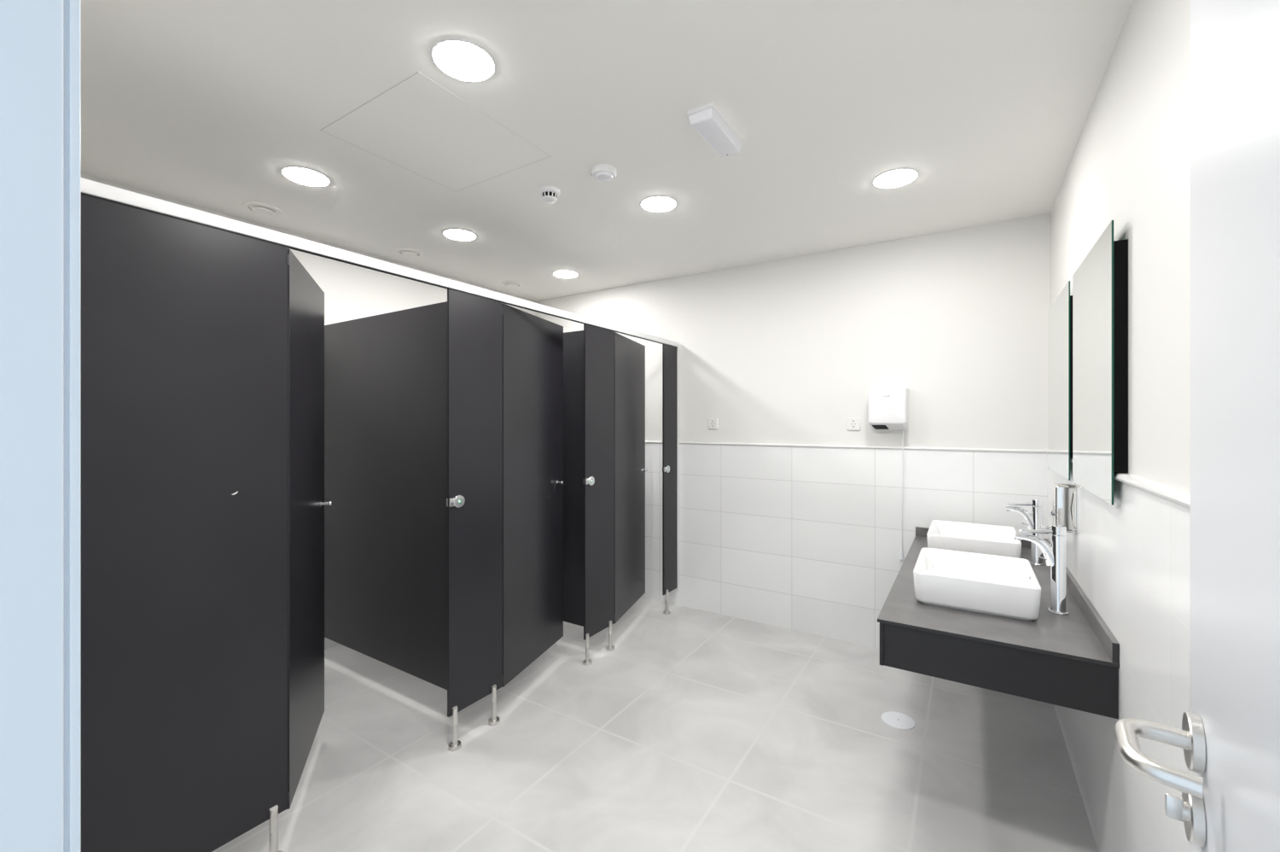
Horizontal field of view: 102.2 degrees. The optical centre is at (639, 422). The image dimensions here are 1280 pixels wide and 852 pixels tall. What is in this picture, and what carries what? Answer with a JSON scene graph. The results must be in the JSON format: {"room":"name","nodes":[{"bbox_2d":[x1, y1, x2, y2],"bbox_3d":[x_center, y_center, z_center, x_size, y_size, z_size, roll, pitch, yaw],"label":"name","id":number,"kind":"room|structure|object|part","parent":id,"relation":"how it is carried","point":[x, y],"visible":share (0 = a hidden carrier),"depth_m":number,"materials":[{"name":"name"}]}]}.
{"room":"public restroom","nodes":[
{"label":"public restroom","id":0,"kind":"room"},
{"bbox_2d":[80,173,536,649],"bbox_3d":[-1.993,0.145,3.471,0.150,2.610,3.547,0,0,32],"label":"wall","id":1,"kind":"structure","parent":0,"point":[352,292],"depth_m":3.47,"materials":[{"name":"white paint"}]},
{"bbox_2d":[324,301,447,689],"bbox_3d":[-1.419,0.355,2.821,1.514,1.889,0.019,0,0,32],"label":"divider panel","id":2,"kind":"object","parent":1,"relation":"attached to","point":[386,374],"visible":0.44,"depth_m":2.78,"materials":[{"name":"grey laminate"}]},
{"bbox_2d":[563,330,583,626],"bbox_3d":[-0.899,0.355,3.639,1.514,1.889,0.019,0,0,32],"label":"divider panel","id":3,"kind":"object","parent":1,"relation":"attached to","point":[573,340],"visible":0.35,"depth_m":3.33,"materials":[{"name":"grey laminate"}]},
{"bbox_2d":[80,0,1133,301],"bbox_3d":[-0.317,-1.210,2.389,4.140,0.100,3.850,0,0,32],"label":"ceiling","id":4,"kind":"structure","parent":0,"point":[204,103],"depth_m":1.95,"materials":[{"name":"white paint"}]},
{"bbox_2d":[243,201,281,215],"bbox_3d":[-2.044,-1.151,2.797,0.170,0.018,0.170,0,0,32],"label":"ceiling vent","id":5,"kind":"object","parent":4,"relation":"in","point":[258,210],"visible":1,"depth_m":2.78,"materials":[{"name":"white paint"}]},
{"bbox_2d":[279,166,331,186],"bbox_3d":[-1.575,-1.156,2.437,0.202,0.008,0.202,0,0,32],"label":"recessed light","id":6,"kind":"object","parent":4,"relation":"in","point":[300,175],"visible":1,"depth_m":2.42,"materials":[{"name":"white plastic"}]},
{"bbox_2d":[395,247,423,256],"bbox_3d":[-1.566,-1.151,3.509,0.170,0.018,0.170,0,0,32],"label":"ceiling vent","id":7,"kind":"object","parent":4,"relation":"in","point":[410,253],"visible":1,"depth_m":3.48,"materials":[{"name":"white paint"}]},
{"bbox_2d":[320,71,550,191],"bbox_3d":[-0.828,-1.159,2.149,0.635,0.001,0.643,0,0,32],"label":"ceiling hatch","id":8,"kind":"object","parent":4,"relation":"attached to","point":[417,125],"visible":1,"depth_m":2.09,"materials":[{"name":"white paint"}]},
{"bbox_2d":[442,228,477,240],"bbox_3d":[-1.113,-1.156,3.190,0.202,0.008,0.202,0,0,32],"label":"recessed light","id":9,"kind":"object","parent":4,"relation":"in","point":[455,234],"visible":1,"depth_m":3.18,"materials":[{"name":"white plastic"}]},
{"bbox_2d":[430,38,496,82],"bbox_3d":[-0.565,-1.156,1.659,0.202,0.008,0.202,0,0,32],"label":"recessed light","id":10,"kind":"object","parent":4,"relation":"in","point":[462,60],"visible":1,"depth_m":1.64,"materials":[{"name":"white plastic"}]},
{"bbox_2d":[501,280,522,287],"bbox_3d":[-1.069,-1.151,4.318,0.170,0.018,0.170,0,0,32],"label":"ceiling vent","id":11,"kind":"object","parent":4,"relation":"in","point":[513,285],"visible":1,"depth_m":4.29,"materials":[{"name":"white paint"}]},
{"bbox_2d":[538,185,560,203],"bbox_3d":[-0.453,-1.133,2.581,0.108,0.053,0.108,0,0,32],"label":"smoke detector","id":12,"kind":"object","parent":4,"relation":"attached to","point":[549,194],"visible":1,"depth_m":2.55,"materials":[{"name":"white plastic"}]},
{"bbox_2d":[552,270,578,278],"bbox_3d":[-0.580,-1.156,4.033,0.202,0.008,0.202,0,0,32],"label":"recessed light","id":13,"kind":"object","parent":4,"relation":"in","point":[567,274],"visible":1,"depth_m":4.02,"materials":[{"name":"white plastic"}]},
{"bbox_2d":[591,163,616,181],"bbox_3d":[-0.165,-1.137,2.371,0.114,0.045,0.114,0,0,32],"label":"sensor","id":14,"kind":"object","parent":4,"relation":"attached to","point":[603,172],"visible":1,"depth_m":2.34,"materials":[{"name":"white plastic"}]},
{"bbox_2d":[640,195,677,211],"bbox_3d":[0.099,-1.156,2.741,0.202,0.008,0.202,0,0,32],"label":"recessed light","id":15,"kind":"object","parent":4,"relation":"in","point":[656,203],"visible":1,"depth_m":2.72,"materials":[{"name":"white plastic"}]},
{"bbox_2d":[686,102,744,157],"bbox_3d":[0.302,-1.135,2.030,0.108,0.050,0.316,0,0,32],"label":"emergency light","id":16,"kind":"object","parent":4,"relation":"attached to","point":[707,120],"visible":1,"depth_m":1.98,"materials":[{"name":"white plastic"}]},
{"bbox_2d":[872,168,919,188],"bbox_3d":[1.213,-1.156,2.455,0.202,0.008,0.202,0,0,32],"label":"recessed light","id":17,"kind":"object","parent":4,"relation":"in","point":[900,177],"visible":1,"depth_m":2.44,"materials":[{"name":"white plastic"}]},
{"bbox_2d":[211,597,1098,851],"bbox_3d":[-0.618,1.500,1.916,4.140,0.100,4.970,0,0,32],"label":"floor","id":18,"kind":"structure","parent":0,"point":[700,730],"depth_m":2.21,"materials":[{"name":"tile"}]},
{"bbox_2d":[80,193,287,851],"bbox_3d":[-1.383,0.428,1.433,0.055,2.043,0.732,0,0,32],"label":"panel","id":19,"kind":"object","parent":18,"relation":"on","point":[183,324],"visible":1,"depth_m":1.50,"materials":[{"name":"grey laminate"}]},
{"bbox_3d":[-1.210,1.349,1.705,0.023,0.165,0.023,0,0,32],"label":"leg","id":20,"kind":"part","parent":19,"relation":"part of","materials":[{"name":"silver metal"}]},
{"bbox_2d":[285,248,331,808],"bbox_3d":[-1.296,0.359,2.048,0.053,1.897,0.649,0,0,-22],"label":"door","id":21,"kind":"structure","parent":19,"relation":"attached to","point":[305,298],"depth_m":1.96,"materials":[{"name":"grey laminate"}]},
{"bbox_3d":[-1.383,0.357,2.277,0.040,0.026,0.026,0,0,-22],"label":"door knob","id":22,"kind":"part","parent":21,"relation":"part of","materials":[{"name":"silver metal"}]},
{"bbox_2d":[80,177,679,347],"bbox_3d":[-0.641,-0.613,2.614,0.025,0.040,3.512,0,0,32],"label":"rail","id":23,"kind":"object","parent":19,"relation":"on","point":[90,188],"visible":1,"depth_m":1.81,"materials":[{"name":"white metal"}]},
{"bbox_2d":[446,288,502,750],"bbox_3d":[-0.759,0.428,2.413,0.055,2.043,0.313,0,0,32],"label":"panel","id":24,"kind":"object","parent":18,"relation":"on","point":[474,322],"visible":1,"depth_m":2.40,"materials":[{"name":"grey laminate"}]},
{"bbox_3d":[-0.843,0.354,2.299,0.024,0.037,0.030,0,0,32],"label":"strike plate","id":25,"kind":"part","parent":24,"relation":"part of","materials":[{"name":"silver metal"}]},
{"bbox_3d":[-0.827,1.349,2.307,0.023,0.165,0.023,0,0,32],"label":"leg","id":26,"kind":"part","parent":24,"relation":"part of","materials":[{"name":"silver metal"}]},
{"bbox_3d":[-0.706,1.349,2.496,0.023,0.165,0.023,0,0,32],"label":"leg","id":27,"kind":"part","parent":24,"relation":"part of","materials":[{"name":"silver metal"}]},
{"bbox_2d":[502,303,564,686],"bbox_3d":[-0.561,0.359,2.850,0.053,1.897,0.649,0,0,19],"label":"door","id":28,"kind":"structure","parent":24,"relation":"attached to","point":[532,346],"depth_m":2.80,"materials":[{"name":"grey laminate"}]},
{"bbox_3d":[-0.477,0.357,3.080,0.040,0.026,0.026,0,0,19],"label":"door knob","id":29,"kind":"part","parent":28,"relation":"part of","materials":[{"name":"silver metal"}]},
{"bbox_2d":[582,323,614,665],"bbox_3d":[-0.247,0.428,3.217,0.055,2.043,0.314,0,0,32],"label":"panel","id":30,"kind":"object","parent":18,"relation":"on","point":[598,480],"visible":1,"depth_m":3.21,"materials":[{"name":"grey laminate"}]},
{"bbox_3d":[-0.325,0.354,3.113,0.024,0.037,0.030,0,0,32],"label":"strike plate","id":31,"kind":"part","parent":30,"relation":"part of","materials":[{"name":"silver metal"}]},
{"bbox_3d":[-0.317,1.349,3.108,0.023,0.165,0.023,0,0,32],"label":"leg","id":32,"kind":"part","parent":30,"relation":"part of","materials":[{"name":"silver metal"}]},
{"bbox_3d":[-0.191,1.349,3.306,0.023,0.165,0.023,0,0,32],"label":"leg","id":33,"kind":"part","parent":30,"relation":"part of","materials":[{"name":"silver metal"}]},
{"bbox_2d":[614,331,646,623],"bbox_3d":[-0.050,0.359,3.655,0.053,1.897,0.649,0,0,18],"label":"door","id":34,"kind":"structure","parent":30,"relation":"attached to","point":[630,469],"depth_m":3.61,"materials":[{"name":"grey laminate"}]},
{"bbox_2d":[662,343,677,614],"bbox_3d":[0.241,0.428,3.984,0.055,2.043,0.215,0,0,32],"label":"panel","id":35,"kind":"object","parent":18,"relation":"on","point":[669,352],"visible":1,"depth_m":3.97,"materials":[{"name":"grey laminate"}]},
{"bbox_3d":[0.205,1.349,3.928,0.023,0.165,0.023,0,0,32],"label":"leg","id":36,"kind":"part","parent":35,"relation":"part of","materials":[{"name":"silver metal"}]},
{"bbox_2d":[881,710,915,729],"bbox_3d":[1.257,1.447,2.513,0.149,0.006,0.149,0,0,32],"label":"floor drain","id":37,"kind":"object","parent":18,"relation":"on","point":[896,719],"visible":1,"depth_m":2.50,"materials":[{"name":"white plastic"}]},
{"bbox_2d":[536,213,1050,648],"bbox_3d":[0.676,0.145,3.950,4.140,2.610,0.150,0,0,32],"label":"wall","id":38,"kind":"structure","parent":0,"point":[783,351],"depth_m":3.46,"materials":[{"name":"white paint"}]},
{"bbox_2d":[675,347,679,588],"bbox_3d":[0.294,0.360,4.088,0.023,1.904,0.025,0,0,32],"label":"channel","id":39,"kind":"object","parent":38,"relation":"attached to","point":[677,347],"visible":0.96,"depth_m":4.08,"materials":[{"name":"white metal"}]},
{"bbox_2d":[708,418,718,429],"bbox_3d":[0.557,0.009,3.945,0.082,0.082,0.010,0,0,32],"label":"wall socket","id":40,"kind":"object","parent":38,"relation":"attached to","point":[712,422],"visible":1,"depth_m":3.94,"materials":[{"name":"white plastic"}]},
{"bbox_2d":[645,440,1047,453],"bbox_3d":[0.636,0.160,3.887,3.840,0.016,0.022,0,0,32],"label":"trim","id":41,"kind":"structure","parent":38,"relation":"attached to","point":[646,441],"depth_m":3.34,"materials":[{"name":"white tile"}]},
{"bbox_2d":[846,417,860,430],"bbox_3d":[1.407,0.009,3.404,0.082,0.082,0.010,0,0,32],"label":"wall socket","id":42,"kind":"object","parent":38,"relation":"attached to","point":[852,423],"visible":1,"depth_m":3.40,"materials":[{"name":"white plastic"}]},
{"bbox_2d":[867,386,908,430],"bbox_3d":[1.556,-0.086,3.239,0.218,0.268,0.129,0,0,32],"label":"dryer","id":43,"kind":"object","parent":38,"relation":"attached to","point":[887,407],"visible":1,"depth_m":3.19,"materials":[{"name":"white plastic"}]},
{"bbox_2d":[872,424,888,429],"bbox_3d":[1.516,0.028,3.259,0.088,0.030,0.076,0,0,32],"label":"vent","id":44,"kind":"object","parent":43,"relation":"attached to","point":[874,427],"depth_m":3.26,"materials":[{"name":"grey plastic"}]},
{"bbox_2d":[897,429,903,559],"bbox_3d":[1.634,0.451,3.235,0.040,0.819,0.023,0,0,12],"label":"power cable","id":45,"kind":"object","parent":43,"relation":"hanging from","point":[901,553],"visible":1,"depth_m":3.23,"materials":[{"name":"white plastic"}]},
{"bbox_3d":[1.633,0.835,3.237,0.039,0.050,0.022,0,0,32],"label":"cord","id":46,"kind":"part","parent":45,"relation":"part of","materials":[{"name":"white plastic"}]},
{"bbox_3d":[1.645,0.425,3.235,0.012,0.769,0.022,0,0,32],"label":"cord","id":47,"kind":"part","parent":45,"relation":"part of","materials":[{"name":"white plastic"}]},
{"bbox_2d":[915,526,1044,547],"bbox_3d":[1.972,0.672,3.026,0.630,0.055,0.015,0,0,32],"label":"backsplash","id":48,"kind":"structure","parent":38,"relation":"attached to","point":[922,532],"depth_m":3.16,"materials":[{"name":"grey stone"}]},
{"bbox_2d":[1047,0,1190,851],"bbox_3d":[1.373,0.145,1.329,0.150,2.610,3.547,0,0,32],"label":"wall","id":49,"kind":"structure","parent":0,"point":[1129,165],"depth_m":1.32,"materials":[{"name":"white paint"}]},
{"bbox_2d":[877,526,1119,718],"bbox_3d":[1.552,0.753,2.350,0.648,0.223,1.612,0,0,32],"label":"countertop","id":50,"kind":"structure","parent":49,"relation":"attached to","point":[1071,660],"depth_m":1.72,"materials":[{"name":"grey stone"}]},
{"bbox_2d":[926,519,1021,558],"bbox_3d":[1.777,0.638,2.763,0.398,0.124,0.470,0,0,32],"label":"washbasin","id":51,"kind":"object","parent":50,"relation":"in","point":[974,538],"visible":0.84,"depth_m":2.66,"materials":[{"name":"white ceramic"}]},
{"bbox_2d":[913,546,1041,620],"bbox_3d":[1.349,0.638,2.090,0.398,0.124,0.470,0,0,32],"label":"washbasin","id":52,"kind":"object","parent":50,"relation":"in","point":[1006,586],"visible":1,"depth_m":1.96,"materials":[{"name":"white ceramic"}]},
{"bbox_2d":[1005,498,1044,564],"bbox_3d":[1.926,0.540,2.585,0.160,0.320,0.061,0,0,32],"label":"faucet","id":53,"kind":"object","parent":50,"relation":"on","point":[1034,519],"visible":0.96,"depth_m":2.55,"materials":[{"name":"silver metal"}]},
{"bbox_3d":[1.919,0.478,2.589,0.142,0.110,0.036,0,0,32],"label":"spout","id":54,"kind":"part","parent":53,"relation":"part of","materials":[{"name":"silver metal"}]},
{"bbox_3d":[1.911,0.406,2.595,0.106,0.025,0.030,0,0,32],"label":"lever","id":55,"kind":"part","parent":53,"relation":"part of","materials":[{"name":"silver metal"}]},
{"bbox_2d":[1015,523,1069,614],"bbox_3d":[1.504,0.540,1.935,0.160,0.320,0.061,0,0,32],"label":"faucet","id":56,"kind":"object","parent":50,"relation":"on","point":[1054,553],"visible":1,"depth_m":1.90,"materials":[{"name":"silver metal"}]},
{"bbox_3d":[1.498,0.478,1.939,0.142,0.110,0.036,0,0,32],"label":"spout","id":57,"kind":"part","parent":56,"relation":"part of","materials":[{"name":"silver metal"}]},
{"bbox_3d":[1.490,0.406,1.944,0.106,0.025,0.030,0,0,32],"label":"lever","id":58,"kind":"part","parent":56,"relation":"part of","materials":[{"name":"silver metal"}]},
{"bbox_2d":[1040,482,1077,534],"bbox_3d":[1.733,0.350,2.141,0.119,0.201,0.119,0,0,32],"label":"soap dispenser","id":59,"kind":"object","parent":49,"relation":"attached to","point":[1064,512],"visible":0.9,"depth_m":2.09,"materials":[{"name":"silver metal"}]},
{"bbox_3d":[1.782,0.350,2.114,0.008,0.200,0.112,0,0,32],"label":"plate","id":60,"kind":"part","parent":59,"relation":"part of","materials":[{"name":"silver metal"}]},
{"bbox_2d":[1047,280,1072,480],"bbox_3d":[1.945,-0.171,2.381,0.038,0.818,0.652,0,0,32],"label":"wall mirror","id":61,"kind":"object","parent":49,"relation":"attached to","point":[1060,314],"visible":0.94,"depth_m":2.31,"materials":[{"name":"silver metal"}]},
{"bbox_2d":[1044,538,1118,663],"bbox_3d":[1.816,0.671,2.181,0.015,0.058,1.608,0,0,32],"label":"backsplash","id":62,"kind":"structure","parent":49,"relation":"attached to","point":[1110,644],"depth_m":1.73,"materials":[{"name":"grey stone"}]},
{"bbox_2d":[1072,220,1128,505],"bbox_3d":[1.541,-0.171,1.746,0.038,0.818,0.652,0,0,32],"label":"wall mirror","id":63,"kind":"object","parent":49,"relation":"attached to","point":[1100,282],"visible":1,"depth_m":1.60,"materials":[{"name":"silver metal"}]},
{"bbox_2d":[1045,448,1190,507],"bbox_3d":[1.302,0.156,1.359,0.026,0.024,3.521,0,0,32],"label":"trim","id":64,"kind":"structure","parent":49,"relation":"attached to","point":[1182,497],"depth_m":1.19,"materials":[{"name":"white tile"}]},
{"bbox_3d":[-1.306,0.145,0.834,4.140,2.610,0.165,0,0,32],"label":"wall","id":65,"kind":"structure","parent":0,"visible":0},
{"bbox_2d":[0,0,80,851],"bbox_3d":[-0.177,0.372,0.113,0.830,2.155,0.200,0,0,32],"label":"door frame","id":66,"kind":"structure","parent":65,"relation":"attached to","point":[40,39],"depth_m":0.36,"materials":[{"name":"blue paint"}]},
{"bbox_3d":[-0.128,0.372,0.191,0.830,2.155,0.014,0,0,32],"label":"architrave","id":67,"kind":"part","parent":66,"relation":"part of","materials":[{"name":"blue paint"}]},
{"bbox_2d":[1114,0,1279,851],"bbox_3d":[0.370,0.426,0.303,0.106,2.032,0.719,0,0,39],"label":"door","id":68,"kind":"structure","parent":65,"relation":"in","point":[1229,737],"depth_m":0.43,"materials":[{"name":"white paint"}]},
{"bbox_3d":[0.511,0.326,0.512,0.058,0.017,0.110,0,0,40],"label":"lever handle","id":69,"kind":"part","parent":68,"relation":"part of","materials":[{"name":"silver metal"}]}
]}

